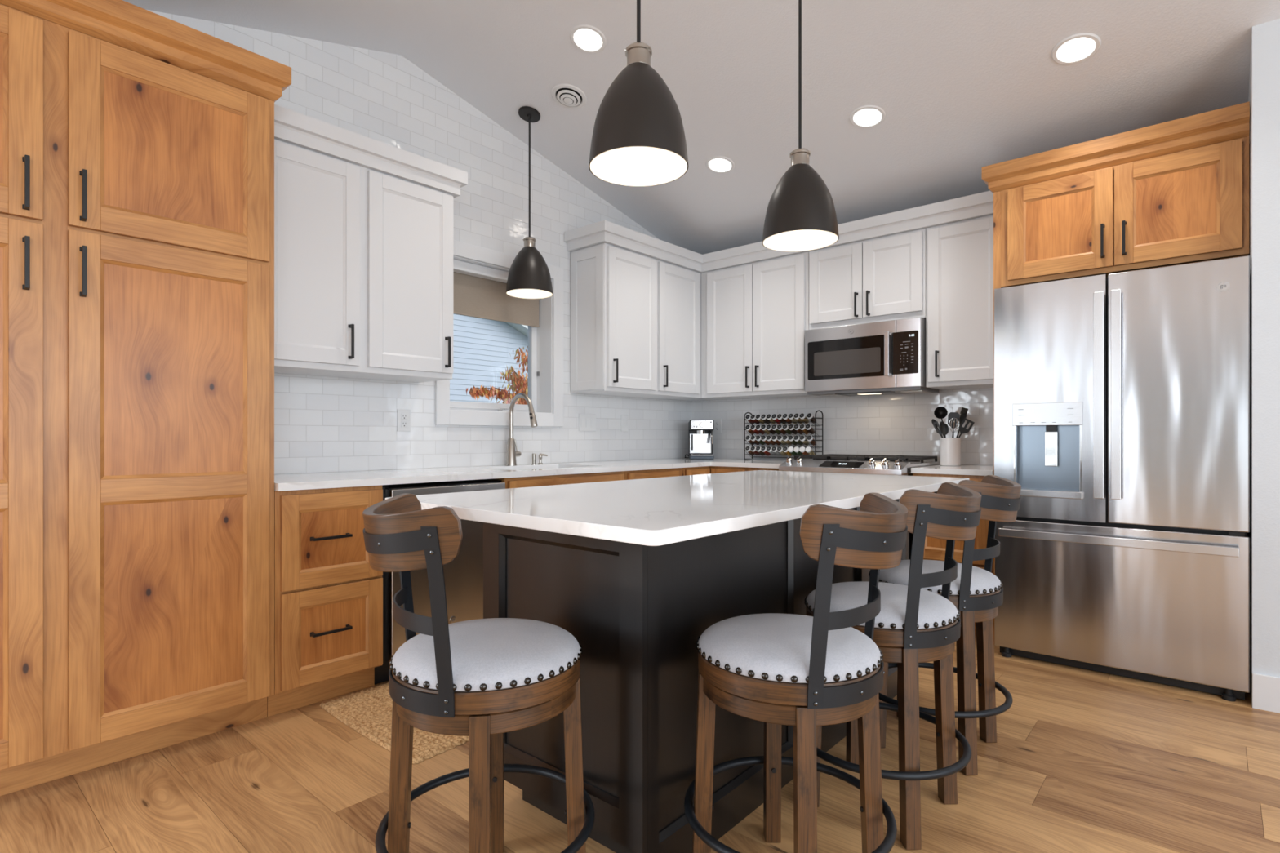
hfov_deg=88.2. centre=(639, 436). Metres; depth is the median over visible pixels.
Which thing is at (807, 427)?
spice jar
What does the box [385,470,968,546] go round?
island countertop
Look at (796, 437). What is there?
spice jar
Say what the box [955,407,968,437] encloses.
server
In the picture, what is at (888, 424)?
backsplash
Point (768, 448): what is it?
spice jar
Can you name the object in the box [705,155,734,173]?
recessed light
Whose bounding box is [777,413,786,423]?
spice jar
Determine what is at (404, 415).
socket
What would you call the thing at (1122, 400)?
refrigerator
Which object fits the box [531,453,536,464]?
air gap
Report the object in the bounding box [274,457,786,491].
countertop
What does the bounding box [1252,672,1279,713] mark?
baseboard
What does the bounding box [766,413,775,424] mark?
spice jar
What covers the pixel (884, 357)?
microwave oven
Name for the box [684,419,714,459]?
espresso machine
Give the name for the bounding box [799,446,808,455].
spice jar
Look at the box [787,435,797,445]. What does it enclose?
spice jar
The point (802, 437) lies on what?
spice jar
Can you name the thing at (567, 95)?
ceiling vent
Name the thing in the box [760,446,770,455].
spice jar
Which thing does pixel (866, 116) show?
recessed light
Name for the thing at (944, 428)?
serving spoon
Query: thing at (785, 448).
spice jar
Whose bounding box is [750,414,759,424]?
spice jar
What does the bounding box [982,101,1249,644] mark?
tall cabinet
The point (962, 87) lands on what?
ceiling
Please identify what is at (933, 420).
wooden spoon
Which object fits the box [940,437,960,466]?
utensil crock
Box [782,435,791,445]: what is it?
spice jar
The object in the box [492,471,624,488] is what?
base cabinet
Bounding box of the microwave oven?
[804,316,940,396]
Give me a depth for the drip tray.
5.12 m
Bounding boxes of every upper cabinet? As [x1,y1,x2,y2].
[274,104,467,382]
[570,242,724,400]
[701,251,815,399]
[808,228,925,329]
[925,214,993,390]
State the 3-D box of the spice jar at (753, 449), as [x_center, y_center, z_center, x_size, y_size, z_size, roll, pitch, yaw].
[0.871,0.108,4.983,0.041,0.074,0.093,0,0,41]
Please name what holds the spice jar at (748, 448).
in the spice rack
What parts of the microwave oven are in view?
door, handle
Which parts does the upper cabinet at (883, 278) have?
door, panel, handle, handle, panel, door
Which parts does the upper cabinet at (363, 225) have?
panel, door, handle, crown, door, panel, handle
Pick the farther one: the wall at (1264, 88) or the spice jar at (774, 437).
the spice jar at (774, 437)
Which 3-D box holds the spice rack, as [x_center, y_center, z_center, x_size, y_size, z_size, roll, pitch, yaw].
[1.048,-0.006,4.863,0.588,0.363,0.118,0,0,41]
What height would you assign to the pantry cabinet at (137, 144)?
2.502 m
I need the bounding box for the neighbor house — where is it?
[449,313,528,403]
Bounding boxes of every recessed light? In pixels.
[569,24,606,53]
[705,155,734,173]
[849,105,885,128]
[1051,32,1101,64]
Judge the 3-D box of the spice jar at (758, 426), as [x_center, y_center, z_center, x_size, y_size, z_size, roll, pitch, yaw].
[0.904,-0.052,4.954,0.041,0.074,0.093,0,0,41]
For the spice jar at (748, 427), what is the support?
in the spice rack
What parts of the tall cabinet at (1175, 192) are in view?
panel, panel, door, handle, crown, handle, panel, door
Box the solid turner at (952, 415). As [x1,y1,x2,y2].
[947,412,959,435]
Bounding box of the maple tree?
[466,346,528,404]
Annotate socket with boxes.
[401,413,407,419]
[401,421,407,426]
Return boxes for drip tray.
[688,455,714,459]
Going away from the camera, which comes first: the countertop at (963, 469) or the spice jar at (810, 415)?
the countertop at (963, 469)
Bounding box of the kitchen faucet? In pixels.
[505,393,537,466]
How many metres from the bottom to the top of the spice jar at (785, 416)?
0.074 m
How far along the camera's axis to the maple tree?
8.96 m
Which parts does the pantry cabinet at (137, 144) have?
panel, panel, panel, door, door, handle, handle, handle, handle, crown, door, door, panel, panel, panel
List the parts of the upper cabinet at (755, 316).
panel, door, handle, handle, panel, door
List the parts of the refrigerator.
dispenser frame, door, handle, handle, freezer drawer, door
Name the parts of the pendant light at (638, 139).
lamp shade, rod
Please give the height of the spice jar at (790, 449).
0.074 m
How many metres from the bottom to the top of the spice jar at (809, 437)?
0.074 m
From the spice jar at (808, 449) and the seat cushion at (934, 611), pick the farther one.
the spice jar at (808, 449)
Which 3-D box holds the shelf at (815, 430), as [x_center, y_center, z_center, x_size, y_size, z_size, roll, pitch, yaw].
[1.048,-0.025,4.862,0.580,0.063,0.114,0,0,41]
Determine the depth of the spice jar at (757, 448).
4.93 m
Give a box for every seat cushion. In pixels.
[391,617,579,691]
[698,613,880,683]
[806,581,958,629]
[878,559,1000,595]
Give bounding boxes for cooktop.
[832,459,940,467]
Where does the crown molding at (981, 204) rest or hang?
attached to the upper cabinet at (636, 317)
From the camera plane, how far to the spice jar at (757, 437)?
4.93 m
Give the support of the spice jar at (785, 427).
in the spice rack
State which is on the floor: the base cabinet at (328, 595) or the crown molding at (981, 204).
the base cabinet at (328, 595)
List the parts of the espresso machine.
splash plate, control plate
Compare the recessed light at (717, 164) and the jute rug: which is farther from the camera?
the recessed light at (717, 164)
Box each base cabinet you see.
[266,484,382,716]
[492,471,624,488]
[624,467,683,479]
[683,466,748,475]
[748,467,782,471]
[912,473,993,635]
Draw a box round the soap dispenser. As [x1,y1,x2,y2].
[537,453,547,464]
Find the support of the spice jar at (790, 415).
in the spice rack
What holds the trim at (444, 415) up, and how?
attached to the wall at (322, 424)
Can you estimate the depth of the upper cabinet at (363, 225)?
3.05 m
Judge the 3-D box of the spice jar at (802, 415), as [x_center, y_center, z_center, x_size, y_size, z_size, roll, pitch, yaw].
[1.174,-0.129,4.719,0.041,0.074,0.093,0,0,41]
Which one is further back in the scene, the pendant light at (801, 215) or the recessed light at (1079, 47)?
the recessed light at (1079, 47)
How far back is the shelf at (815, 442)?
4.84 m
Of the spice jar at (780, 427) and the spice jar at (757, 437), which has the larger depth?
the spice jar at (757, 437)
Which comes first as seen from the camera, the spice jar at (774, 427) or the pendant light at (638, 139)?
the pendant light at (638, 139)
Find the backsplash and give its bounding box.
[691,387,993,469]
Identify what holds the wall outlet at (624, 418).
attached to the wall at (322, 424)
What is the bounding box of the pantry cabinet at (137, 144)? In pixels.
[0,0,291,795]
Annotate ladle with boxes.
[933,406,947,436]
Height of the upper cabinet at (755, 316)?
0.960 m
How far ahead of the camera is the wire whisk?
3.98 m
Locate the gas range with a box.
[778,453,940,555]
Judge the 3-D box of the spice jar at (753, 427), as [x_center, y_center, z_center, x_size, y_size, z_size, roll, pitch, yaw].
[0.871,-0.052,4.984,0.041,0.074,0.093,0,0,41]
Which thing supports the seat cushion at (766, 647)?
on the counter stool at (803, 673)
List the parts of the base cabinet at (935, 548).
panel, drawer, drawer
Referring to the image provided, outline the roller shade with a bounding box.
[453,258,539,327]
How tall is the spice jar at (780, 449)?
0.074 m
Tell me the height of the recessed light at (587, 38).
0.045 m
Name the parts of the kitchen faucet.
lever, spout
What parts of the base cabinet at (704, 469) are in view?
door, door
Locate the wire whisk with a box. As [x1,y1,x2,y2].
[949,417,959,437]
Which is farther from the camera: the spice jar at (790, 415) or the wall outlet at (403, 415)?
the spice jar at (790, 415)
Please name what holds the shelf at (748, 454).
attached to the spice rack
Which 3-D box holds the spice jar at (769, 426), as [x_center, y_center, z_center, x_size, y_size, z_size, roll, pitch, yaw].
[0.971,-0.052,4.896,0.041,0.074,0.093,0,0,41]
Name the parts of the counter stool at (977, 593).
leg, leg, leg, leg, crest rail, frame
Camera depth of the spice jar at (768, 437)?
4.87 m
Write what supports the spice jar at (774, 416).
in the spice rack
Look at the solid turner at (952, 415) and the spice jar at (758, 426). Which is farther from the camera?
the spice jar at (758, 426)
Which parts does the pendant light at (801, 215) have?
rod, lamp shade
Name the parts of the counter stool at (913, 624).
leg, leg, leg, crest rail, frame, leg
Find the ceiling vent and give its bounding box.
[551,84,586,108]
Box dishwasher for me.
[374,479,505,684]
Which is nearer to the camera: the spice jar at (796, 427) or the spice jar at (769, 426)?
the spice jar at (796, 427)
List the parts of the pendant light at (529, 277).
lamp shade, rod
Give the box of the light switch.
[578,413,595,431]
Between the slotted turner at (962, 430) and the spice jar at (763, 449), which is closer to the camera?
the slotted turner at (962, 430)
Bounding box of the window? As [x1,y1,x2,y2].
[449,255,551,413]
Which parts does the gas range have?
knob, knob, control panel, knob, knob, knob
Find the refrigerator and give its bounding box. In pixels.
[994,255,1249,701]
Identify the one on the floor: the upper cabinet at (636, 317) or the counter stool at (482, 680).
the counter stool at (482, 680)
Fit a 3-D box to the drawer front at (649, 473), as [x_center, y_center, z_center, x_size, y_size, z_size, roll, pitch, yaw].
[-0.110,0.649,4.420,0.660,0.884,0.583,0,0,41]
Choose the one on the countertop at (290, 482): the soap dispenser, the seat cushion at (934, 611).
the soap dispenser
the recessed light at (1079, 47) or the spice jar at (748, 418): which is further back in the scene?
the spice jar at (748, 418)
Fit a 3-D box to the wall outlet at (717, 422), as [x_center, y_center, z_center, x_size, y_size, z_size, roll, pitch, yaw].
[0.629,-0.086,5.377,0.076,0.120,0.008,0,0,41]
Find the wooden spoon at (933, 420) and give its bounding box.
[931,418,938,430]
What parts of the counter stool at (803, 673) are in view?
leg, leg, leg, crest rail, frame, leg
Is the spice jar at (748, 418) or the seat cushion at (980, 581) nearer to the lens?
the seat cushion at (980, 581)
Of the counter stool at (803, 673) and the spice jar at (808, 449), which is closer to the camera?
the counter stool at (803, 673)
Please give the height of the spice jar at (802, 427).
0.074 m
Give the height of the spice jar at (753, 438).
0.074 m
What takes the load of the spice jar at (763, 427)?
in the spice rack
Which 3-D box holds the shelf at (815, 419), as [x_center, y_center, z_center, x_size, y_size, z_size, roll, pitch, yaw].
[1.048,-0.102,4.862,0.580,0.063,0.114,0,0,41]
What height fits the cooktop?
0.018 m
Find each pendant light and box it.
[506,106,552,298]
[588,0,688,186]
[762,0,839,251]
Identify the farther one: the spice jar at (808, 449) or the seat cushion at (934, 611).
the spice jar at (808, 449)
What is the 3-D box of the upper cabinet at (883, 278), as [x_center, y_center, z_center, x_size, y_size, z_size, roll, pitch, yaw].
[1.525,-0.990,4.344,0.764,0.538,0.380,0,0,41]
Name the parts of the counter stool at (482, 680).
leg, frame, crest rail, leg, leg, leg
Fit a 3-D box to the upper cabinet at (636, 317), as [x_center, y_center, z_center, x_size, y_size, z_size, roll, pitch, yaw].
[0.121,-0.778,4.897,0.380,0.960,1.392,0,0,41]
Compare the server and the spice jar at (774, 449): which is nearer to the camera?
the server
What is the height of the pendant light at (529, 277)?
1.080 m
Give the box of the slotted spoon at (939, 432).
[932,421,942,437]
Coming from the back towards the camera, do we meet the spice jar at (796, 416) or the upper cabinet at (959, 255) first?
the spice jar at (796, 416)
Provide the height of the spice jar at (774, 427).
0.074 m
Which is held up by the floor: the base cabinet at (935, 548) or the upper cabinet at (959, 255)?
the base cabinet at (935, 548)
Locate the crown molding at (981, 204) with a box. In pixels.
[564,191,993,273]
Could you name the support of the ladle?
in the utensil crock
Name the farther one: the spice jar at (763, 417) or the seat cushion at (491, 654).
the spice jar at (763, 417)
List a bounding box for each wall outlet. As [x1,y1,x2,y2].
[397,408,410,431]
[621,415,627,431]
[713,418,721,433]
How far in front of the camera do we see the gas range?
3.96 m
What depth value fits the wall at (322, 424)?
3.74 m
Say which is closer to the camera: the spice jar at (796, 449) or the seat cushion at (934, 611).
the seat cushion at (934, 611)
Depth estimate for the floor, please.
2.04 m
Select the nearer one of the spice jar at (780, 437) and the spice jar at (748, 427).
the spice jar at (780, 437)
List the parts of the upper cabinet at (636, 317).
panel, handle, door, panel, handle, door, panel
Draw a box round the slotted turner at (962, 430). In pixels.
[958,417,974,437]
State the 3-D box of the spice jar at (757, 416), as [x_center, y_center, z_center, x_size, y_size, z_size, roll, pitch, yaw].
[0.904,-0.129,4.955,0.041,0.074,0.093,0,0,41]
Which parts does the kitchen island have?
panel, panel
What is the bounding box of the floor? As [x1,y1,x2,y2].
[0,635,1279,852]
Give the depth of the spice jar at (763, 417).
4.90 m
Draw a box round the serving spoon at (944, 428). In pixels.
[940,423,948,437]
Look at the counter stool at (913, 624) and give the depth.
1.77 m
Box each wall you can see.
[146,9,691,474]
[1247,18,1279,705]
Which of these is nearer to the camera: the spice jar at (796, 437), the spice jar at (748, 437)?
the spice jar at (796, 437)
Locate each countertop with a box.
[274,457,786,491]
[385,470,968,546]
[911,464,993,475]
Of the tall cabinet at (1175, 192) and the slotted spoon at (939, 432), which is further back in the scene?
the slotted spoon at (939, 432)
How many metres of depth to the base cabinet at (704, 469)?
4.57 m
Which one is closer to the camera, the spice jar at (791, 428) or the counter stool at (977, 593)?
the counter stool at (977, 593)
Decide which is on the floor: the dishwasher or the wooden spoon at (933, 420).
the dishwasher
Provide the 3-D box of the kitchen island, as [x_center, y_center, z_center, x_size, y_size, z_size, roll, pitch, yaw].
[0.359,0.649,2.444,0.638,0.884,1.805,0,0,41]
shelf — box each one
[744,417,821,426]
[745,428,822,437]
[745,440,820,448]
[745,450,814,459]
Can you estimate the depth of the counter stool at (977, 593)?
2.16 m
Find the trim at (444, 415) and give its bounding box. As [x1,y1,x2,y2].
[435,240,563,426]
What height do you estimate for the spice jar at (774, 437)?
0.074 m
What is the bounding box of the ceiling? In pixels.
[122,0,1279,254]
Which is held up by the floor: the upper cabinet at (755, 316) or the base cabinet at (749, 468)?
the base cabinet at (749, 468)
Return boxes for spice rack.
[743,409,822,459]
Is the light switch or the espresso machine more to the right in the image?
the espresso machine
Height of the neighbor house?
5.730 m
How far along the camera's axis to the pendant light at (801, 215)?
2.36 m
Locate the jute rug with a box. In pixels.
[319,682,469,763]
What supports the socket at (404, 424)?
attached to the wall outlet at (403, 415)
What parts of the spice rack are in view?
frame, frame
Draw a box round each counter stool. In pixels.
[362,493,595,852]
[684,492,907,852]
[804,482,981,849]
[868,475,1021,775]
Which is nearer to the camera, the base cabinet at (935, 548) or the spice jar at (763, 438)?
the base cabinet at (935, 548)
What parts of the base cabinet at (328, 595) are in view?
drawer, handle, drawer, handle, panel, panel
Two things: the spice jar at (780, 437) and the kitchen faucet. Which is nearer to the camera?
the kitchen faucet
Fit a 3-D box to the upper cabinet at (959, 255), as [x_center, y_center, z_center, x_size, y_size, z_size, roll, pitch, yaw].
[1.979,-0.778,3.948,0.436,0.960,0.380,0,0,41]
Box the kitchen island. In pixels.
[483,498,910,852]
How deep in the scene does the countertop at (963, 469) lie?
3.65 m
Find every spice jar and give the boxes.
[745,414,754,424]
[745,425,753,434]
[745,435,753,444]
[745,445,753,455]
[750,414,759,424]
[750,424,758,434]
[750,435,758,444]
[750,446,758,455]
[755,414,764,424]
[755,424,764,434]
[755,435,764,444]
[755,446,764,455]
[760,414,769,424]
[760,424,769,434]
[760,435,769,444]
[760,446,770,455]
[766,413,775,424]
[766,424,775,434]
[766,435,775,444]
[766,446,775,456]
[771,413,780,424]
[771,424,781,434]
[771,435,781,445]
[771,446,781,456]
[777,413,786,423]
[777,424,786,434]
[777,435,786,445]
[777,446,786,456]
[782,413,791,423]
[782,424,791,434]
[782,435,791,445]
[782,446,791,456]
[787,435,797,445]
[787,446,797,456]
[788,413,796,423]
[788,424,796,434]
[793,413,802,423]
[793,424,803,434]
[793,435,803,445]
[793,446,803,455]
[799,413,808,423]
[799,424,808,434]
[799,435,808,445]
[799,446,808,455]
[804,424,814,434]
[805,446,814,454]
[806,413,814,423]
[806,435,814,445]

